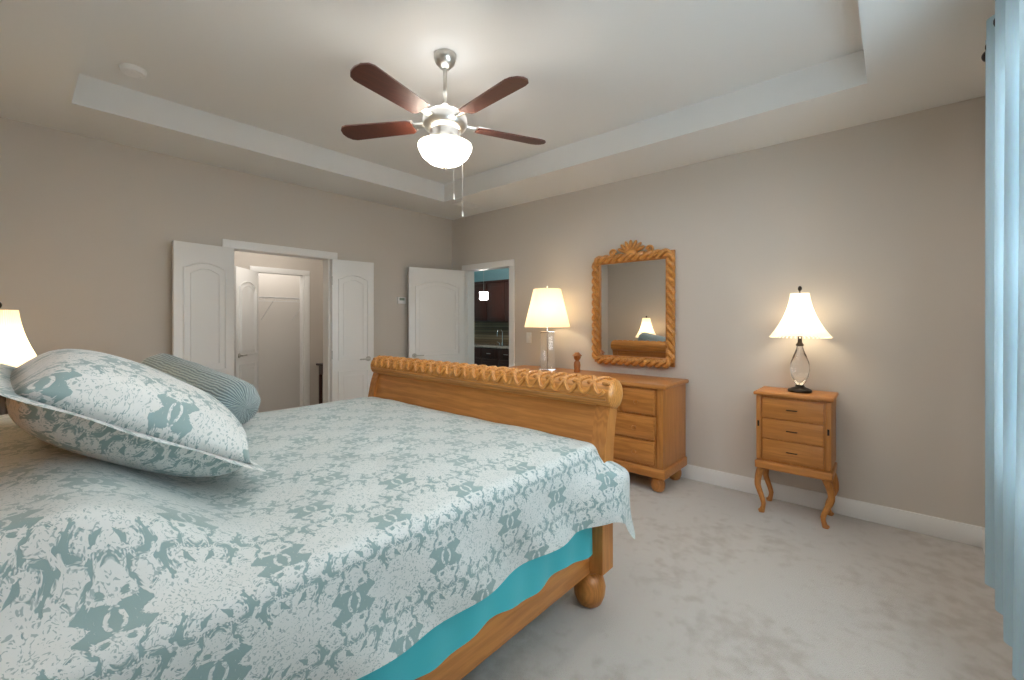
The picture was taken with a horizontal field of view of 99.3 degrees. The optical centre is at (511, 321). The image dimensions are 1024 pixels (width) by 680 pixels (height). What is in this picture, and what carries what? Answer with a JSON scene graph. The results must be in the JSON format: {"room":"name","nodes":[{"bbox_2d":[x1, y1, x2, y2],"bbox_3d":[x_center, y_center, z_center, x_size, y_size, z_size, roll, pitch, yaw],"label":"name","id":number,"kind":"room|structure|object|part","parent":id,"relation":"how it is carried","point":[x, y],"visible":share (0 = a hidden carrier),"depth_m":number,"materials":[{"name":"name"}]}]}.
{"room":"bedroom","nodes":[
{"label":"bedroom","id":0,"kind":"room"},
{"bbox_2d":[0,117,451,362],"bbox_3d":[-2.276,-0.147,4.299,0.120,3.040,4.540,0,0,41],"label":"wall","id":1,"kind":"structure","parent":0,"point":[91,229],"depth_m":3.43,"materials":[{"name":"paint"}]},
{"bbox_2d":[172,240,233,375],"bbox_3d":[-2.607,0.353,3.697,0.155,2.015,0.454,0,0,41],"label":"door","id":2,"kind":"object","parent":1,"relation":"attached to","point":[203,304],"visible":0.56,"depth_m":3.69,"materials":[{"name":"white wood"}]},
{"bbox_2d":[222,239,337,406],"bbox_3d":[-2.273,0.321,4.303,0.160,2.105,1.060,0,0,41],"label":"trim","id":3,"kind":"structure","parent":1,"relation":"attached to","point":[326,257],"depth_m":4.65,"materials":[{"name":"white wood"}]},
{"bbox_2d":[331,259,373,401],"bbox_3d":[-1.716,0.353,4.710,0.155,2.015,0.459,0,0,41],"label":"door double right","id":4,"kind":"object","parent":1,"relation":"attached to","point":[352,319],"visible":0.83,"depth_m":4.69,"materials":[{"name":"white wood"}]},
{"bbox_2d":[397,297,405,303],"bbox_3d":[-1.336,-0.252,5.257,0.025,0.080,0.110,0,0,41],"label":"thermostat","id":5,"kind":"object","parent":1,"relation":"attached to","point":[401,300],"visible":1,"depth_m":5.24,"materials":[{"name":"white plastic"}]},
{"bbox_2d":[408,267,464,362],"bbox_3d":[-0.943,0.353,5.452,0.263,2.015,0.740,0,0,41],"label":"door","id":6,"kind":"structure","parent":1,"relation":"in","point":[436,314],"depth_m":5.41,"materials":[{"name":"white wood"}]},
{"bbox_2d":[234,251,322,412],"bbox_3d":[-3.430,0.003,5.848,0.120,2.740,3.300,0,0,41],"label":"wall","id":7,"kind":"structure","parent":0,"point":[278,358],"depth_m":6.05,"materials":[{"name":"paint"}]},
{"bbox_2d":[234,266,257,412],"bbox_3d":[-3.335,0.353,5.459,0.504,2.015,0.427,0,0,41],"label":"closet door","id":8,"kind":"structure","parent":7,"relation":"in","point":[246,325],"depth_m":5.42,"materials":[{"name":"white wood"}]},
{"bbox_2d":[258,296,299,319],"bbox_3d":[-3.633,-0.182,6.360,0.502,0.338,1.380,0,0,41],"label":"wire shelf","id":9,"kind":"object","parent":7,"relation":"attached to","point":[265,297],"visible":0.38,"depth_m":6.35,"materials":[{"name":"white metal"}]},
{"bbox_2d":[474,268,508,281],"bbox_3d":[0.641,0.003,8.127,4.200,2.740,0.100,0,0,41],"label":"wall","id":10,"kind":"structure","parent":0,"point":[494,274],"depth_m":8.98,"materials":[{"name":"teal paint"}]},
{"bbox_2d":[0,0,994,219],"bbox_3d":[-0.392,-1.517,2.641,4.900,0.300,4.300,0,0,41],"label":"ceiling","id":11,"kind":"structure","parent":0,"point":[611,91],"depth_m":2.71,"materials":[{"name":"paint"}]},
{"bbox_2d":[119,63,146,78],"bbox_3d":[-2.351,-1.548,2.700,0.132,0.036,0.132,0,0,41],"label":"smoke detector","id":12,"kind":"object","parent":11,"relation":"attached to","point":[133,70],"visible":1,"depth_m":2.67,"materials":[{"name":"white plastic"}]},
{"bbox_2d":[341,48,545,216],"bbox_3d":[-0.378,-1.088,2.525,1.248,0.956,1.265,0,0,41],"label":"ceiling fan","id":13,"kind":"object","parent":11,"relation":"hanging from","point":[444,144],"visible":1,"depth_m":2.46,"materials":[{"name":"brown wood"}]},
{"bbox_2d":[451,201,480,208],"bbox_3d":[-0.534,-1.360,5.097,0.170,0.012,0.320,0,0,41],"label":"ceiling vent","id":14,"kind":"object","parent":11,"relation":"in","point":[467,205],"visible":1,"depth_m":5.08,"materials":[{"name":"white plastic"}]},
{"bbox_2d":[452,96,984,526],"bbox_3d":[1.113,-0.147,4.260,5.020,3.040,0.120,0,0,41],"label":"wall","id":15,"kind":"structure","parent":0,"point":[869,237],"depth_m":3.15,"materials":[{"name":"paint"}]},
{"bbox_2d":[462,259,514,366],"bbox_3d":[-0.274,0.321,5.468,0.910,2.105,0.141,0,0,41],"label":"trim","id":16,"kind":"structure","parent":15,"relation":"attached to","point":[469,270],"depth_m":5.58,"materials":[{"name":"white wood"}]},
{"bbox_2d":[526,332,530,342],"bbox_3d":[0.192,0.188,4.983,0.070,0.120,0.012,0,0,41],"label":"switch plate","id":17,"kind":"object","parent":15,"relation":"attached to","point":[528,337],"visible":1,"depth_m":4.98,"materials":[{"name":"white plastic"}]},
{"bbox_2d":[591,240,675,367],"bbox_3d":[1.125,-0.174,4.113,0.843,1.197,0.077,0,0,41],"label":"mirror","id":18,"kind":"object","parent":15,"relation":"attached to","point":[633,305],"visible":1,"depth_m":4.09,"materials":[{"name":"brown wood"}]},
{"bbox_2d":[681,464,976,545],"bbox_3d":[1.434,1.310,3.887,3.745,0.125,0.016,0,0,41],"label":"baseboard","id":19,"kind":"structure","parent":15,"relation":"attached to","point":[961,532],"depth_m":3.04,"materials":[{"name":"white"}]},
{"bbox_2d":[977,526,984,553],"bbox_3d":[1.451,1.310,1.038,0.016,0.125,4.270,0,0,41],"label":"baseboard","id":20,"kind":"structure","parent":15,"relation":"attached to","point":[980,530],"depth_m":2.64,"materials":[{"name":"white"}]},
{"bbox_2d":[461,472,1015,679],"bbox_3d":[-0.392,1.423,2.641,5.140,0.100,4.540,0,0,41],"label":"floor","id":21,"kind":"structure","parent":0,"point":[705,581],"depth_m":2.09,"materials":[{"name":"beige carpet"}]},
{"bbox_2d":[0,349,634,679],"bbox_3d":[-1.081,0.638,2.007,2.404,1.469,2.381,0,0,41],"label":"bed","id":22,"kind":"object","parent":21,"relation":"on","point":[163,516],"visible":1,"depth_m":1.26,"materials":[{"name":"fabric"}]},
{"bbox_2d":[507,365,688,491],"bbox_3d":[0.659,0.937,4.182,1.860,0.872,0.547,0,0,41],"label":"dresser","id":23,"kind":"object","parent":21,"relation":"on","point":[650,434],"visible":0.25,"depth_m":3.56,"materials":[{"name":"brown wood"}]},
{"bbox_2d":[525,285,569,370],"bbox_3d":[0.362,0.064,4.481,0.470,0.872,0.470,0,0,41],"label":"light","id":24,"kind":"object","parent":23,"relation":"on","point":[547,308],"visible":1,"depth_m":4.35,"materials":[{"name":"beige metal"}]},
{"bbox_3d":[0.362,-0.136,4.481,0.470,0.390,0.470,0,0,41],"label":"lamp shade","id":25,"kind":"part","parent":24,"relation":"part of","materials":[{"name":"beige fabric"}]},
{"bbox_2d":[572,352,581,372],"bbox_3d":[0.638,0.401,4.265,0.100,0.197,0.100,0,0,41],"label":"figurine","id":26,"kind":"object","parent":23,"relation":"on","point":[577,357],"visible":1,"depth_m":4.24,"materials":[{"name":"brown wood"}]},
{"bbox_2d":[753,386,838,528],"bbox_3d":[2.030,0.941,3.114,0.476,0.877,0.341,0,0,41],"label":"nightstand","id":27,"kind":"object","parent":21,"relation":"on","point":[795,433],"visible":1,"depth_m":3.00,"materials":[{"name":"brown wood"}]},
{"bbox_2d":[769,286,831,392],"bbox_3d":[2.052,0.125,3.101,0.374,0.753,0.372,0,0,41],"label":"table lamp","id":28,"kind":"object","parent":27,"relation":"on","point":[800,320],"visible":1,"depth_m":3.05,"materials":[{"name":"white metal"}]},
{"bbox_3d":[2.052,-0.049,3.101,0.360,0.300,0.360,0,0,41],"label":"lamp shade","id":29,"kind":"part","parent":28,"relation":"part of","materials":[{"name":"white fabric"}]},
{"bbox_3d":[-2.683,1.033,2.218,0.580,0.680,0.578,0,0,41],"label":"nightstand","id":30,"kind":"object","parent":21,"relation":"on","visible":0},
{"bbox_2d":[0,302,36,414],"bbox_3d":[-2.663,0.295,2.255,0.400,0.793,0.400,0,0,41],"label":"lamp","id":31,"kind":"object","parent":30,"relation":"on","point":[16,350],"visible":0.48,"depth_m":2.24,"materials":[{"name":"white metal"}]},
{"bbox_3d":[-2.663,0.121,2.255,0.400,0.360,0.400,0,0,41],"label":"lamp shade","id":32,"kind":"part","parent":31,"relation":"part of","materials":[{"name":"beige fabric"}]},
{"bbox_3d":[-0.179,1.423,7.196,4.200,0.100,2.580,0,0,41],"label":"floor","id":33,"kind":"structure","parent":0,"visible":0},
{"bbox_2d":[474,347,508,366],"bbox_3d":[-0.249,0.938,8.425,2.230,0.870,0.623,0,0,41],"label":"base cabinet","id":34,"kind":"object","parent":33,"relation":"on","point":[489,356],"depth_m":8.15,"materials":[{"name":"black wood"}]},
{"bbox_2d":[474,343,508,346],"bbox_3d":[-0.240,0.483,8.427,2.260,0.040,0.608,0,0,41],"label":"countertop","id":35,"kind":"structure","parent":34,"relation":"on","point":[475,344],"depth_m":8.48,"materials":[{"name":"beige stone"}]},
{"bbox_3d":[-3.062,1.423,5.524,2.680,0.100,3.100,0,0,41],"label":"floor","id":36,"kind":"structure","parent":0,"visible":0},
{"bbox_2d":[316,363,322,403],"bbox_3d":[-2.558,0.993,6.446,0.340,0.760,0.550,0,0,41],"label":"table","id":37,"kind":"object","parent":36,"relation":"on","point":[320,365],"visible":0.12,"depth_m":6.33,"materials":[{"name":"brown wood"}]},
{"bbox_3d":[1.492,-0.147,0.982,0.120,3.040,4.300,0,0,41],"label":"wall","id":38,"kind":"structure","parent":0,"visible":0},
{"bbox_2d":[981,0,1023,679],"bbox_3d":[1.138,-0.077,0.781,0.143,2.300,3.086,0,0,41],"label":"curtain","id":39,"kind":"object","parent":38,"relation":"attached to","point":[1002,57],"visible":1,"depth_m":1.46,"materials":[{"name":"blue fabric"}]},
{"bbox_3d":[-0.179,-1.417,7.196,4.200,0.100,2.580,0,0,41],"label":"ceiling","id":40,"kind":"structure","parent":0,"visible":0},
{"bbox_2d":[479,291,487,299],"bbox_3d":[-0.508,-0.877,7.806,0.120,0.980,0.120,0,0,41],"label":"pendant light","id":41,"kind":"object","parent":40,"relation":"hanging from","point":[483,295],"visible":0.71,"depth_m":7.76,"materials":[{"name":"white glass"}]}
]}

